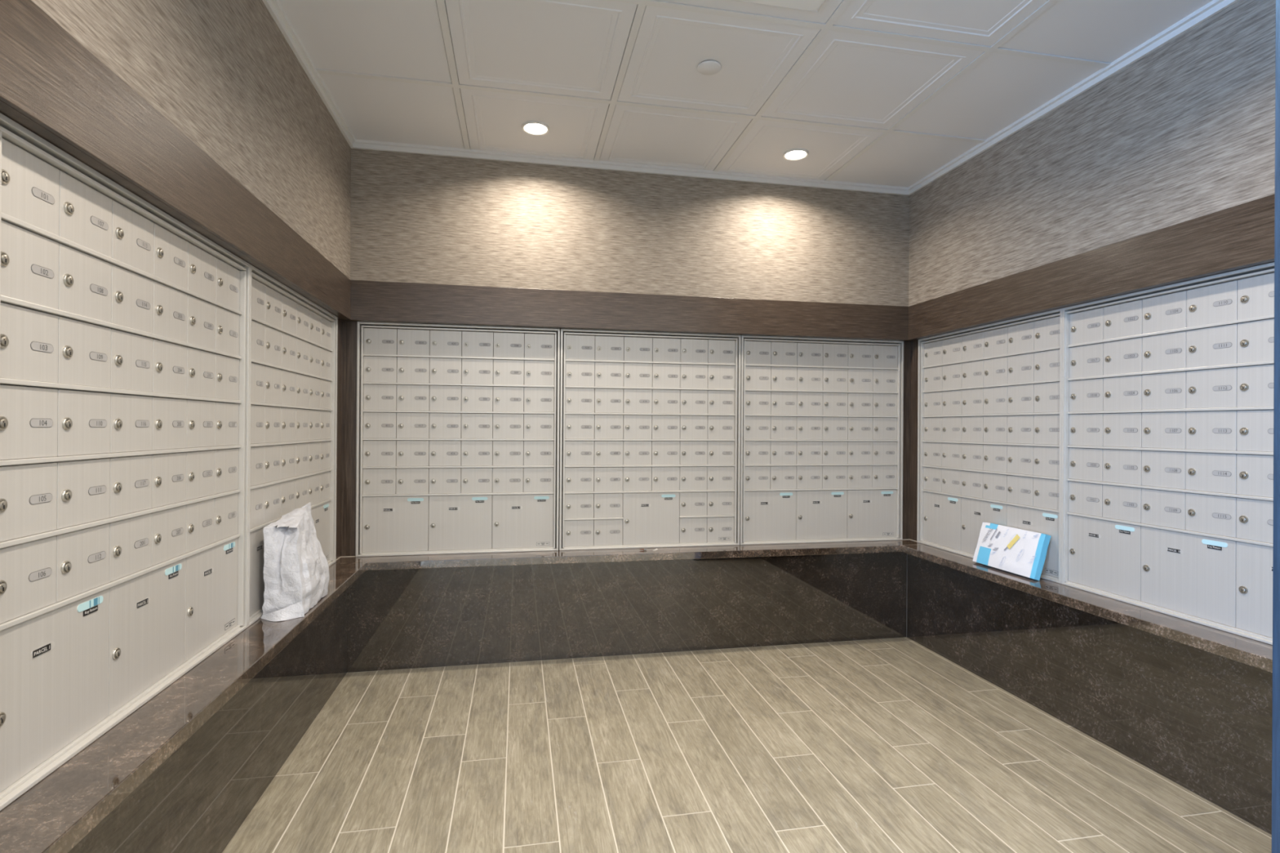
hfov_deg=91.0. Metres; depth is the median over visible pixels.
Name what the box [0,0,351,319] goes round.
trim
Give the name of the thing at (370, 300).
trim
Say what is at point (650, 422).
mailboxes
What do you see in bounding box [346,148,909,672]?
wall
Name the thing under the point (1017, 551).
package
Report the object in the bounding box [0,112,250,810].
mailboxes
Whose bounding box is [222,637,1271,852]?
floor
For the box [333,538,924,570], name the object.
granite ledge
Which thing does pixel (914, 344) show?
trim
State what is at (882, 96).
ceiling
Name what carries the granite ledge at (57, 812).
attached to the wall at (223, 73)
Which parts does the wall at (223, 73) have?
granite panel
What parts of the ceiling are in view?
panel, panel, panel, panel, panel, panel, panel, panel, panel, panel, panel, panel, panel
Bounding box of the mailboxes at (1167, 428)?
[1060,262,1274,644]
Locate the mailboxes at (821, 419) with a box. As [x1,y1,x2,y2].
[739,335,903,545]
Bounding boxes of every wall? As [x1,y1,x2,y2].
[31,0,351,852]
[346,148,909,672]
[906,0,1275,834]
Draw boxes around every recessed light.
[521,120,549,135]
[782,148,808,160]
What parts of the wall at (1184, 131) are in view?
granite panel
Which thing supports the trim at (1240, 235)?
attached to the wall at (1184, 131)
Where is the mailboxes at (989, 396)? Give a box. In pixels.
[916,308,1062,583]
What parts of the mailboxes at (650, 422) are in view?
mailbox door, mailbox door, mailbox door, mailbox door, mailbox door, mailbox door, mailbox door, mailbox door, number plate, number plate, number plate, number plate, number plate, number plate, number plate, number plate, mailbox door, mailbox door, mailbox door, mailbox door, mailbox door, mailbox door, mailbox door, mailbox door, number plate, number plate, number plate, number plate, number plate, number plate, number plate, number plate, mailbox door, mailbox door, mailbox door, mailbox door, mailbox door, mailbox door, number plate, number plate, number plate, number plate, number plate, number plate, parcel door, mailbox door, mailbox door, mailbox door, mailbox door, mailbox door, mailbox door, number plate, number plate, number plate, number plate, number plate, number plate, mailbox door, mailbox door, mailbox door, mailbox door, mailbox door, mailbox door, mailbox door, mailbox door, number plate, number plate, number plate, number plate, number plate, number plate, number plate, number plate, mailbox door, mailbox door, mailbox door, mailbox door, mailbox door, mailbox door, mailbox door, mailbox door, maker plate, number plate, number plate, number plate, number plate, number plate, number plate, number plate, number plate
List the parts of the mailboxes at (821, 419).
mailbox door, mailbox door, mailbox door, mailbox door, mailbox door, mailbox door, number plate, number plate, number plate, number plate, number plate, number plate, parcel door, mailbox door, mailbox door, mailbox door, mailbox door, mailbox door, mailbox door, number plate, number plate, number plate, number plate, number plate, number plate, mailbox door, mailbox door, mailbox door, mailbox door, mailbox door, mailbox door, number plate, number plate, number plate, number plate, number plate, number plate, parcel door, mailbox door, mailbox door, mailbox door, mailbox door, mailbox door, mailbox door, number plate, number plate, number plate, number plate, number plate, number plate, mailbox door, mailbox door, mailbox door, mailbox door, mailbox door, mailbox door, number plate, number plate, number plate, number plate, number plate, number plate, parcel door, mailbox door, mailbox door, mailbox door, mailbox door, mailbox door, mailbox door, maker plate, number plate, number plate, number plate, number plate, number plate, number plate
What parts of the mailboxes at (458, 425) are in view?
mailbox door, mailbox door, mailbox door, mailbox door, mailbox door, mailbox door, number plate, number plate, number plate, number plate, number plate, number plate, parcel door, mailbox door, mailbox door, mailbox door, mailbox door, mailbox door, mailbox door, number plate, number plate, number plate, number plate, number plate, number plate, mailbox door, mailbox door, mailbox door, mailbox door, mailbox door, mailbox door, number plate, number plate, number plate, number plate, number plate, number plate, parcel door, mailbox door, mailbox door, mailbox door, mailbox door, mailbox door, mailbox door, number plate, number plate, number plate, number plate, number plate, number plate, mailbox door, mailbox door, mailbox door, mailbox door, mailbox door, mailbox door, number plate, number plate, number plate, number plate, number plate, number plate, parcel door, mailbox door, mailbox door, mailbox door, mailbox door, mailbox door, mailbox door, maker plate, number plate, number plate, number plate, number plate, number plate, number plate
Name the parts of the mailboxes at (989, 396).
mailbox door, mailbox door, mailbox door, mailbox door, mailbox door, mailbox door, number plate, number plate, number plate, parcel door, mailbox door, mailbox door, mailbox door, mailbox door, mailbox door, mailbox door, number plate, number plate, number plate, number plate, number plate, number plate, mailbox door, mailbox door, mailbox door, mailbox door, mailbox door, mailbox door, number plate, number plate, number plate, number plate, number plate, number plate, parcel door, mailbox door, mailbox door, mailbox door, mailbox door, mailbox door, mailbox door, number plate, number plate, number plate, number plate, number plate, number plate, mailbox door, mailbox door, mailbox door, mailbox door, mailbox door, mailbox door, number plate, number plate, number plate, number plate, number plate, number plate, parcel door, mailbox door, mailbox door, mailbox door, mailbox door, mailbox door, mailbox door, maker plate, number plate, number plate, number plate, number plate, number plate, number plate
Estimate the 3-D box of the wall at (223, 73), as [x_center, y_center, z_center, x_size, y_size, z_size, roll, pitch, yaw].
[-1.387,-0.151,1.709,0.550,2.556,2.300,0,0,-11]
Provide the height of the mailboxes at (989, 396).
1.096 m
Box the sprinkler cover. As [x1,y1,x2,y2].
[697,60,720,75]
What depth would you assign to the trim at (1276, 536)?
1.25 m
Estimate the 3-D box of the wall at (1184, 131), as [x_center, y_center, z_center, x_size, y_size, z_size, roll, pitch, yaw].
[1.931,-0.128,2.456,0.550,2.556,2.095,0,0,-11]
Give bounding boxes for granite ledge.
[0,562,366,852]
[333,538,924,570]
[902,544,1272,672]
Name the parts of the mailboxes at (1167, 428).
mailbox door, mailbox door, mailbox door, mailbox door, mailbox door, mailbox door, number plate, number plate, number plate, number plate, number plate, number plate, parcel door, mailbox door, mailbox door, mailbox door, mailbox door, mailbox door, mailbox door, number plate, number plate, number plate, number plate, number plate, number plate, mailbox door, mailbox door, mailbox door, mailbox door, mailbox door, mailbox door, number plate, number plate, number plate, number plate, number plate, number plate, parcel door, mailbox door, mailbox door, mailbox door, mailbox door, mailbox door, mailbox door, number plate, number plate, number plate, number plate, number plate, number plate, parcel door, mailbox door, mailbox door, mailbox door, mailbox door, mailbox door, mailbox door, number plate, number plate, number plate, number plate, number plate, number plate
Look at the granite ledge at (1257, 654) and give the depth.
2.14 m
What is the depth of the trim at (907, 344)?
3.48 m
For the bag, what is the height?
0.336 m
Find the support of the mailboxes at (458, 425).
attached to the wall at (415, 218)
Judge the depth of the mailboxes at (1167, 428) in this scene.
2.08 m
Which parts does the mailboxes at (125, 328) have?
mailbox door, mailbox door, mailbox door, mailbox door, mailbox door, mailbox door, number plate, number plate, number plate, number plate, number plate, number plate, parcel door, mailbox door, mailbox door, mailbox door, mailbox door, mailbox door, mailbox door, number plate, number plate, number plate, number plate, number plate, number plate, mailbox door, mailbox door, mailbox door, mailbox door, mailbox door, mailbox door, number plate, number plate, number plate, number plate, number plate, number plate, parcel door, mailbox door, mailbox door, mailbox door, mailbox door, mailbox door, mailbox door, number plate, number plate, number plate, number plate, number plate, number plate, mailbox door, mailbox door, mailbox door, mailbox door, mailbox door, mailbox door, number plate, number plate, number plate, number plate, number plate, number plate, parcel door, mailbox door, mailbox door, mailbox door, mailbox door, mailbox door, mailbox door, maker plate, number plate, number plate, number plate, number plate, number plate, number plate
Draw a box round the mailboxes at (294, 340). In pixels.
[248,264,337,626]
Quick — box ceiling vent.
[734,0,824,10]
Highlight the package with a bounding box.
[973,522,1051,580]
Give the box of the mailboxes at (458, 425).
[355,321,559,556]
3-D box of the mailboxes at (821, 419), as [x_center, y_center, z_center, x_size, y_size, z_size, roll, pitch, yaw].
[0.957,0.074,3.537,0.938,1.096,0.330,0,0,-11]
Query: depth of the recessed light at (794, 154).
3.00 m
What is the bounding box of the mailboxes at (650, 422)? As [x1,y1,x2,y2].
[558,328,741,551]
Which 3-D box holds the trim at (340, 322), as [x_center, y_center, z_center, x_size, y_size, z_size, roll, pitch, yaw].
[-1.389,0.058,2.871,0.020,1.097,0.107,0,0,-11]
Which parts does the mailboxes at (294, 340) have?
mailbox door, parcel door, mailbox door, mailbox door, mailbox door, mailbox door, mailbox door, number plate, number plate, number plate, number plate, number plate, number plate, mailbox door, mailbox door, mailbox door, mailbox door, mailbox door, mailbox door, number plate, number plate, number plate, number plate, number plate, number plate, mailbox door, mailbox door, mailbox door, mailbox door, mailbox door, mailbox door, number plate, number plate, number plate, number plate, number plate, number plate, mailbox door, mailbox door, mailbox door, mailbox door, mailbox door, mailbox door, mailbox door, mailbox door, mailbox door, mailbox door, mailbox door, mailbox door, parcel door, mailbox door, mailbox door, mailbox door, mailbox door, mailbox door, mailbox door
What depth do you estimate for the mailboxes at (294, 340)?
2.27 m
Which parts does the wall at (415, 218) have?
granite panel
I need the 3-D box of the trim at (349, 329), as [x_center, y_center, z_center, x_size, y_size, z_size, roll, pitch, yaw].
[-1.359,0.058,2.941,0.066,1.097,0.020,0,0,-11]
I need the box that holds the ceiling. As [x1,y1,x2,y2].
[262,0,1239,195]
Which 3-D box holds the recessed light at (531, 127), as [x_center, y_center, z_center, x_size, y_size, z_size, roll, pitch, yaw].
[-0.456,-1.334,2.750,0.120,0.074,0.120,0,0,-11]
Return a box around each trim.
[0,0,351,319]
[336,319,342,559]
[340,320,357,556]
[348,280,909,340]
[902,341,911,539]
[908,194,1275,339]
[909,339,918,541]
[1271,0,1279,852]
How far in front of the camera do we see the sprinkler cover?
2.27 m
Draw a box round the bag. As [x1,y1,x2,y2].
[260,502,329,621]

